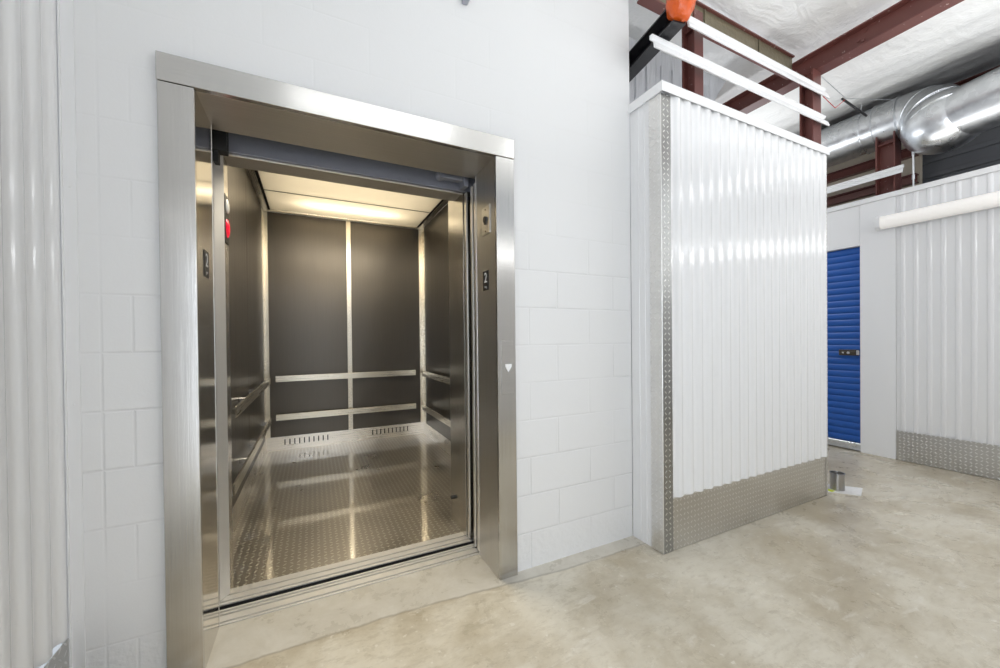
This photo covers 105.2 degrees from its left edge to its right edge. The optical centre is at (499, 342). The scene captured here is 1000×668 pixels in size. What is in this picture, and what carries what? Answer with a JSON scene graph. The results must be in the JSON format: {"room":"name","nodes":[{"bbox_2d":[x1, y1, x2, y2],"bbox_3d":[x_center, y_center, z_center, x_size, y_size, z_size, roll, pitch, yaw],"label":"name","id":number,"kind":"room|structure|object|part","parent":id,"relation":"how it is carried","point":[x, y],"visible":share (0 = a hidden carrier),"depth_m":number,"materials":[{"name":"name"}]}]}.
{"room":"self storage facility","nodes":[
{"label":"self storage facility","id":0,"kind":"room"},
{"bbox_2d":[0,0,67,667],"bbox_3d":[-0.762,-0.546,-0.217,0.080,3.038,3.209,-1,0,-26],"label":"wall","id":1,"kind":"structure","parent":0,"point":[33,568],"depth_m":1.13,"materials":[{"name":"white metal"}]},
{"bbox_2d":[43,638,68,667],"bbox_3d":[-0.751,1.102,-0.098,0.004,0.260,3.005,-1,0,-26],"label":"kick plate","id":2,"kind":"object","parent":1,"relation":"attached to","point":[60,659],"visible":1,"depth_m":1.21,"materials":[{"name":"silver metal"}]},
{"bbox_2d":[57,0,85,667],"bbox_3d":[-1.417,-0.420,1.257,0.034,3.300,0.014,-1,0,-26],"label":"trim","id":3,"kind":"structure","parent":1,"relation":"attached to","point":[65,8],"depth_m":1.26,"materials":[{"name":"white metal"}]},
{"bbox_2d":[56,0,632,667],"bbox_3d":[-1.114,-0.589,3.405,2.517,3.600,3.577,-1,0,-26],"label":"wall","id":4,"kind":"structure","parent":0,"point":[549,77],"depth_m":1.76,"materials":[{"name":"white paint"}]},
{"bbox_2d":[204,249,208,277],"bbox_3d":[-1.164,-0.309,1.516,0.004,0.104,0.074,-1,0,-26],"label":"number sign","id":5,"kind":"object","parent":4,"relation":"attached to","point":[206,254],"visible":1,"depth_m":1.51,"materials":[{"name":"black paint"}]},
{"bbox_2d":[155,50,517,667],"bbox_3d":[-0.648,0.093,1.849,1.426,2.250,0.421,-1,0,-26],"label":"door frame","id":6,"kind":"structure","parent":4,"relation":"attached to","point":[195,98],"depth_m":1.53,"materials":[{"name":"metal"}]},
{"bbox_2d":[212,129,474,609],"bbox_3d":[-1.075,-0.225,3.414,2.320,3.070,2.903,-1,0,-26],"label":"car","id":7,"kind":"object","parent":4,"relation":"in","point":[340,327],"visible":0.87,"depth_m":3.63,"materials":[{"name":"silver metal"}]},
{"bbox_3d":[-1.782,-0.185,2.510,0.030,2.516,1.394,-1,0,-26],"label":"wall panel","id":8,"kind":"part","parent":7,"relation":"part of","materials":[{"name":"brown metal"}]},
{"bbox_3d":[-2.019,1.147,3.071,0.004,0.151,2.605,-1,0,-26],"label":"kick plate","id":9,"kind":"part","parent":7,"relation":"part of","materials":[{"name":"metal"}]},
{"bbox_3d":[-1.992,0.844,3.144,0.012,0.068,2.120,-1,0,-26],"label":"handrail","id":10,"kind":"part","parent":7,"relation":"part of","materials":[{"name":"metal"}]},
{"bbox_3d":[-2.018,0.414,3.185,0.012,0.068,2.020,-1,0,-26],"label":"handrail","id":11,"kind":"part","parent":7,"relation":"part of","materials":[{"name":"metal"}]},
{"bbox_3d":[-2.352,-0.189,3.674,0.030,2.516,1.191,-1,0,-26],"label":"wall panel","id":12,"kind":"part","parent":7,"relation":"part of","materials":[{"name":"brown metal"}]},
{"bbox_3d":[-2.223,-0.196,4.440,0.836,2.516,0.030,-1,0,-26],"label":"wall panel","id":13,"kind":"part","parent":7,"relation":"part of","materials":[{"name":"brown metal"}]},
{"bbox_3d":[-1.798,1.133,4.633,1.776,0.151,0.004,-1,0,-26],"label":"kick plate","id":14,"kind":"part","parent":7,"relation":"part of","materials":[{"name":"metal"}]},
{"bbox_3d":[-1.786,0.401,4.577,1.560,0.068,0.012,-1,0,-26],"label":"handrail","id":15,"kind":"part","parent":7,"relation":"part of","materials":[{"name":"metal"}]},
{"bbox_3d":[-1.782,0.831,4.580,1.560,0.068,0.012,-1,0,-26],"label":"handrail","id":16,"kind":"part","parent":7,"relation":"part of","materials":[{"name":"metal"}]},
{"bbox_3d":[-1.668,-1.473,4.295,1.626,0.006,0.611,-1,0,-26],"label":"ceiling panel","id":17,"kind":"part","parent":7,"relation":"part of","materials":[{"name":"white plastic"}]},
{"bbox_3d":[-0.514,1.224,2.223,1.874,0.028,0.124,-1,0,-26],"label":"car sill","id":18,"kind":"part","parent":7,"relation":"part of","materials":[{"name":"silver metal"}]},
{"bbox_3d":[-1.210,1.227,3.437,1.774,0.030,2.667,-1,0,-26],"label":"floor plate","id":19,"kind":"part","parent":7,"relation":"part of","materials":[{"name":"silver metal"}]},
{"bbox_3d":[-1.328,-1.471,3.600,1.626,0.006,0.913,-1,0,-26],"label":"ceiling panel","id":20,"kind":"part","parent":7,"relation":"part of","materials":[{"name":"white plastic"}]},
{"bbox_3d":[-1.422,-0.207,4.832,0.853,2.516,0.030,-1,0,-26],"label":"wall panel","id":21,"kind":"part","parent":7,"relation":"part of","materials":[{"name":"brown metal"}]},
{"bbox_3d":[-0.513,0.393,3.867,0.012,0.068,2.120,-1,0,-26],"label":"handrail","id":22,"kind":"part","parent":7,"relation":"part of","materials":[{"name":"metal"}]},
{"bbox_3d":[-0.509,0.823,3.870,0.012,0.068,2.120,-1,0,-26],"label":"handrail","id":23,"kind":"part","parent":7,"relation":"part of","materials":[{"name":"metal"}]},
{"bbox_3d":[-0.731,-0.211,4.469,0.030,2.516,1.191,-1,0,-26],"label":"wall panel","id":24,"kind":"part","parent":7,"relation":"part of","materials":[{"name":"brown metal"}]},
{"bbox_3d":[-0.462,1.125,3.921,0.004,0.151,2.449,-1,0,-26],"label":"kick plate","id":25,"kind":"part","parent":7,"relation":"part of","materials":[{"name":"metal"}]},
{"bbox_2d":[464,192,473,538],"bbox_3d":[0.147,0.147,2.503,0.778,2.121,0.036,-1,0,-26],"label":"elevator door","id":26,"kind":"structure","parent":7,"relation":"attached to","point":[467,230],"depth_m":2.32,"materials":[{"name":"metal"}]},
{"bbox_3d":[0.150,0.140,2.504,0.770,2.106,0.034,-1,0,-26],"label":"panel","id":27,"kind":"part","parent":26,"relation":"part of","materials":[{"name":"metal"}]},
{"bbox_2d":[219,543,478,625],"bbox_3d":[-0.441,1.224,2.085,1.864,0.028,0.115,-1,0,-26],"label":"sill","id":28,"kind":"structure","parent":4,"relation":"attached to","point":[245,611],"depth_m":1.91,"materials":[{"name":"silver metal"}]},
{"bbox_2d":[462,0,469,4],"bbox_3d":[-0.168,-1.918,1.849,0.030,0.538,0.043,-1,0,-26],"label":"fitting","id":29,"kind":"object","parent":4,"relation":"attached to","point":[465,2],"visible":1,"depth_m":1.86,"materials":[{"name":"grey"}]},
{"bbox_2d":[470,186,476,547],"bbox_3d":[0.160,0.148,2.392,0.712,2.121,0.028,-1,0,-26],"label":"elevator door","id":30,"kind":"structure","parent":4,"relation":"in","point":[471,187],"depth_m":2.23,"materials":[{"name":"metal"}]},
{"bbox_3d":[0.163,0.141,2.394,0.704,2.106,0.026,-1,0,-26],"label":"panel","id":31,"kind":"part","parent":30,"relation":"part of","materials":[{"name":"metal"}]},
{"bbox_2d":[473,183,478,549],"bbox_3d":[0.183,0.148,2.345,0.712,2.121,0.028,-1,0,-26],"label":"elevator door","id":32,"kind":"structure","parent":4,"relation":"in","point":[474,183],"depth_m":2.19,"materials":[{"name":"metal"}]},
{"bbox_2d":[482,204,489,236],"bbox_3d":[-0.079,-0.646,2.033,0.012,0.150,0.104,-1,0,-26],"label":"switch","id":33,"kind":"object","parent":4,"relation":"attached to","point":[486,210],"visible":1,"depth_m":2.02,"materials":[{"name":"metal"}]},
{"bbox_2d":[483,270,488,290],"bbox_3d":[-0.077,-0.329,2.047,0.004,0.104,0.074,-1,0,-26],"label":"number sign","id":34,"kind":"object","parent":4,"relation":"attached to","point":[485,273],"visible":1,"depth_m":2.04,"materials":[{"name":"black paint"}]},
{"bbox_2d":[501,340,513,394],"bbox_3d":[0.040,0.128,1.952,0.072,0.277,0.005,-1,0,-26],"label":"panel","id":35,"kind":"object","parent":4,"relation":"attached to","point":[507,346],"visible":1,"depth_m":1.95,"materials":[{"name":"metal"}]},
{"bbox_2d":[206,445,999,667],"bbox_3d":[2.463,1.233,3.646,9.400,0.120,7.500,-1,0,-26],"label":"floor","id":36,"kind":"structure","parent":0,"point":[904,572],"depth_m":1.76,"materials":[{"name":"concrete"}]},
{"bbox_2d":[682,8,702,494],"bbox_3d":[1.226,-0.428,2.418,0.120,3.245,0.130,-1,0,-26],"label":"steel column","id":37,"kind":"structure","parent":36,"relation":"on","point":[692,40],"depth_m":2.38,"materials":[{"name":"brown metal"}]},
{"bbox_2d":[637,0,794,79],"bbox_3d":[1.562,-2.138,2.638,1.600,0.155,0.066,-1,0,-26],"label":"girder","id":38,"kind":"object","parent":37,"relation":"on","point":[711,17],"visible":0.61,"depth_m":2.68,"materials":[{"name":"brown metal"}]},
{"bbox_2d":[799,68,823,498],"bbox_3d":[2.397,-0.441,2.947,0.152,3.239,0.130,-1,0,-26],"label":"steel column","id":39,"kind":"structure","parent":36,"relation":"on","point":[810,129],"depth_m":2.92,"materials":[{"name":"brown metal"}]},
{"bbox_2d":[649,34,829,125],"bbox_3d":[1.661,-1.667,2.505,1.830,0.088,0.044,-1,0,-26],"label":"white girt","id":40,"kind":"object","parent":39,"relation":"attached to","point":[661,44],"visible":1,"depth_m":2.40,"materials":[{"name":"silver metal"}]},
{"bbox_2d":[629,0,695,81],"bbox_3d":[0.883,-1.838,2.292,0.157,0.254,0.708,-1,0,-20],"label":"channel","id":41,"kind":"object","parent":40,"relation":"on","point":[677,13],"visible":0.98,"depth_m":2.17,"materials":[{"name":"black metal"}]},
{"bbox_2d":[687,16,829,97],"bbox_3d":[1.783,-1.878,2.564,1.555,0.088,0.044,-1,0,-26],"label":"white girt","id":42,"kind":"object","parent":39,"relation":"attached to","point":[693,23],"visible":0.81,"depth_m":2.49,"materials":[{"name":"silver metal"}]},
{"bbox_2d":[723,0,963,113],"bbox_3d":[2.269,-2.138,3.264,0.110,0.150,6.800,-1,0,-26],"label":"steel beam","id":43,"kind":"structure","parent":39,"relation":"on","point":[902,16],"depth_m":2.72,"materials":[{"name":"brown metal"}]},
{"bbox_2d":[827,205,859,251],"bbox_3d":[3.050,-0.141,5.544,0.060,2.586,3.402,-1,0,-26],"label":"wall panel","id":44,"kind":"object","parent":36,"relation":"on","point":[843,226],"depth_m":4.12,"materials":[{"name":"white metal"}]},
{"bbox_2d":[827,247,860,450],"bbox_3d":[3.507,0.069,4.589,0.082,2.148,1.280,-1,0,-26],"label":"door","id":45,"kind":"structure","parent":44,"relation":"attached to","point":[843,266],"depth_m":4.15,"materials":[{"name":"blue metal"}]},
{"bbox_2d":[828,484,862,495],"bbox_3d":[2.728,1.172,3.035,0.298,0.004,0.197,0,0,25],"label":"card","id":46,"kind":"object","parent":36,"relation":"on","point":[849,490],"visible":0.64,"depth_m":3.00,"materials":[{"name":"white paper"}]},
{"bbox_2d":[829,471,844,490],"bbox_3d":[2.684,1.104,3.042,0.096,0.130,0.096,-1,0,-26],"label":"pipe stub","id":47,"kind":"object","parent":46,"relation":"on","point":[837,478],"visible":1,"depth_m":3.01,"materials":[{"name":"silver metal"}]},
{"bbox_2d":[827,143,922,251],"bbox_3d":[3.871,-0.588,5.835,0.040,3.460,3.600,-1,0,-26],"label":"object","id":48,"kind":"object","parent":36,"relation":"on","point":[907,170],"visible":0.02,"depth_m":4.63,"materials":[{"name":"brown"}]},
{"bbox_2d":[827,173,918,206],"bbox_3d":[3.800,-1.808,5.808,0.080,0.100,3.580,-1,0,-26],"label":"purlin","id":49,"kind":"object","parent":48,"relation":"attached to","point":[906,180],"visible":0.34,"depth_m":4.64,"materials":[{"name":"red metal"}]},
{"bbox_2d":[827,149,918,183],"bbox_3d":[3.797,-2.107,5.806,0.080,0.100,3.580,-1,0,-26],"label":"purlin","id":50,"kind":"object","parent":48,"relation":"attached to","point":[869,165],"visible":0.13,"depth_m":4.66,"materials":[{"name":"red metal"}]},
{"bbox_2d":[875,131,900,195],"bbox_3d":[4.053,-0.496,3.987,0.190,3.300,0.190,-1,0,-26],"label":"steel column","id":51,"kind":"structure","parent":36,"relation":"on","point":[887,153],"depth_m":3.97,"materials":[{"name":"brown metal"}]},
{"bbox_2d":[827,164,903,193],"bbox_3d":[3.640,-1.731,4.558,0.044,0.085,1.685,-1,0,-26],"label":"white girt","id":52,"kind":"object","parent":51,"relation":"attached to","point":[897,169],"visible":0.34,"depth_m":4.05,"materials":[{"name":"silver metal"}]},
{"bbox_2d":[912,152,914,185],"bbox_3d":[4.060,-0.354,3.751,0.024,3.020,0.024,-1,0,-26],"label":"conduit","id":53,"kind":"object","parent":36,"relation":"on","point":[913,153],"visible":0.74,"depth_m":3.73,"materials":[{"name":"metal"}]},
{"bbox_2d":[629,37,724,508],"bbox_3d":[1.284,-0.490,2.921,1.351,3.360,0.076,-1,0,-26],"label":"wall","id":54,"kind":"structure","parent":0,"point":[663,66],"depth_m":2.85,"materials":[{"name":"white ribbed metal"}]},
{"bbox_2d":[630,99,765,546],"bbox_3d":[1.290,-0.113,3.372,1.759,2.600,1.755,-1,0,-26],"label":"wall","id":55,"kind":"structure","parent":0,"point":[639,119],"depth_m":2.29,"materials":[{"name":"white metal"}]},
{"bbox_2d":[649,93,672,553],"bbox_3d":[0.926,-0.099,2.199,0.079,2.592,0.086,-1,0,-26],"label":"guard","id":56,"kind":"object","parent":55,"relation":"attached to","point":[659,106],"visible":1,"depth_m":2.17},
{"bbox_2d":[663,92,826,497],"bbox_3d":[1.717,-0.286,2.565,1.666,2.339,0.069,-1,0,-26],"label":"wall","id":57,"kind":"structure","parent":0,"point":[749,250],"depth_m":2.46,"materials":[{"name":"white metal"}]},
{"bbox_2d":[628,80,828,155],"bbox_3d":[1.294,-1.436,3.328,1.785,0.055,1.831,-1,0,-26],"label":"trim","id":58,"kind":"structure","parent":57,"relation":"on","point":[662,86],"depth_m":2.34,"materials":[{"name":"white metal"}]},
{"bbox_2d":[673,457,825,550],"bbox_3d":[1.748,1.035,2.562,1.685,0.302,0.005,-1,0,-26],"label":"kick plate","id":59,"kind":"object","parent":57,"relation":"attached to","point":[697,516],"visible":0.94,"depth_m":2.48,"materials":[{"name":"silver metal"}]},
{"bbox_2d":[826,156,827,495],"bbox_3d":[2.472,-0.120,2.953,0.019,2.592,0.087,-1,0,-26],"label":"guard","id":60,"kind":"object","parent":57,"relation":"attached to","point":[826,156],"visible":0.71,"depth_m":2.92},
{"bbox_2d":[629,0,999,135],"bbox_3d":[2.311,-2.723,3.729,9.500,0.902,8.000,-1,0,-26],"label":"ceiling","id":61,"kind":"structure","parent":0,"point":[961,42],"depth_m":3.05,"materials":[{"name":"plastic"}]},
{"bbox_2d":[821,67,999,167],"bbox_3d":[4.131,-2.190,3.720,0.688,0.830,5.658,-1,0,-21],"label":"air duct","id":62,"kind":"object","parent":61,"relation":"hanging from","point":[934,119],"visible":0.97,"depth_m":3.54,"materials":[{"name":"metal"}]},
{"bbox_2d":[821,76,894,116],"bbox_3d":[3.156,-2.298,3.485,1.804,0.276,0.163,-1,0,-29],"label":"wire","id":63,"kind":"object","parent":62,"relation":"attached to","point":[842,99],"visible":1,"depth_m":3.65,"materials":[{"name":"metal"}]},
{"bbox_2d":[954,65,999,85],"bbox_3d":[4.402,-2.537,4.308,0.110,0.130,6.800,-1,0,-26],"label":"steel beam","id":64,"kind":"structure","parent":61,"relation":"attached to","point":[964,81],"depth_m":3.75,"materials":[{"name":"brown metal"}]},
{"bbox_2d":[896,171,999,445],"bbox_3d":[4.608,-0.133,2.367,0.059,2.586,3.122,-1,0,-26],"label":"wall","id":65,"kind":"structure","parent":0,"point":[948,269],"depth_m":3.44,"materials":[{"name":"white metal"}]},
{"bbox_2d":[860,197,896,458],"bbox_3d":[3.857,-0.136,3.891,0.066,2.586,0.272,-1,0,-26],"label":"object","id":66,"kind":"structure","parent":65,"relation":"attached to","point":[878,281],"depth_m":3.87,"materials":[{"name":"white metal"}]},
{"bbox_2d":[827,164,999,212],"bbox_3d":[3.781,-1.457,4.007,0.077,0.050,6.800,-1,0,-26],"label":"trim","id":67,"kind":"structure","parent":65,"relation":"on","point":[995,168],"depth_m":3.58,"materials":[{"name":"white metal"}]},
{"bbox_2d":[874,191,999,230],"bbox_3d":[4.213,-1.186,2.966,0.085,0.139,1.950,-1,0,-26],"label":"strip light","id":68,"kind":"object","parent":65,"relation":"attached to","point":[991,200],"visible":1,"depth_m":3.44,"materials":[{"name":"glowing white plastic diffuser"}]},
{"bbox_2d":[896,430,999,479],"bbox_3d":[4.564,1.013,2.405,0.004,0.291,3.022,-1,0,-26],"label":"kick plate","id":69,"kind":"object","parent":65,"relation":"attached to","point":[963,456],"visible":1,"depth_m":3.44,"materials":[{"name":"silver metal"}]},
{"bbox_2d":[923,125,999,183],"bbox_3d":[4.658,-0.808,4.716,0.105,3.900,7.500,-1,0,-26],"label":"wall","id":70,"kind":"structure","parent":0,"point":[983,151],"depth_m":4.04,"materials":[{"name":"grey metal"}]}
]}

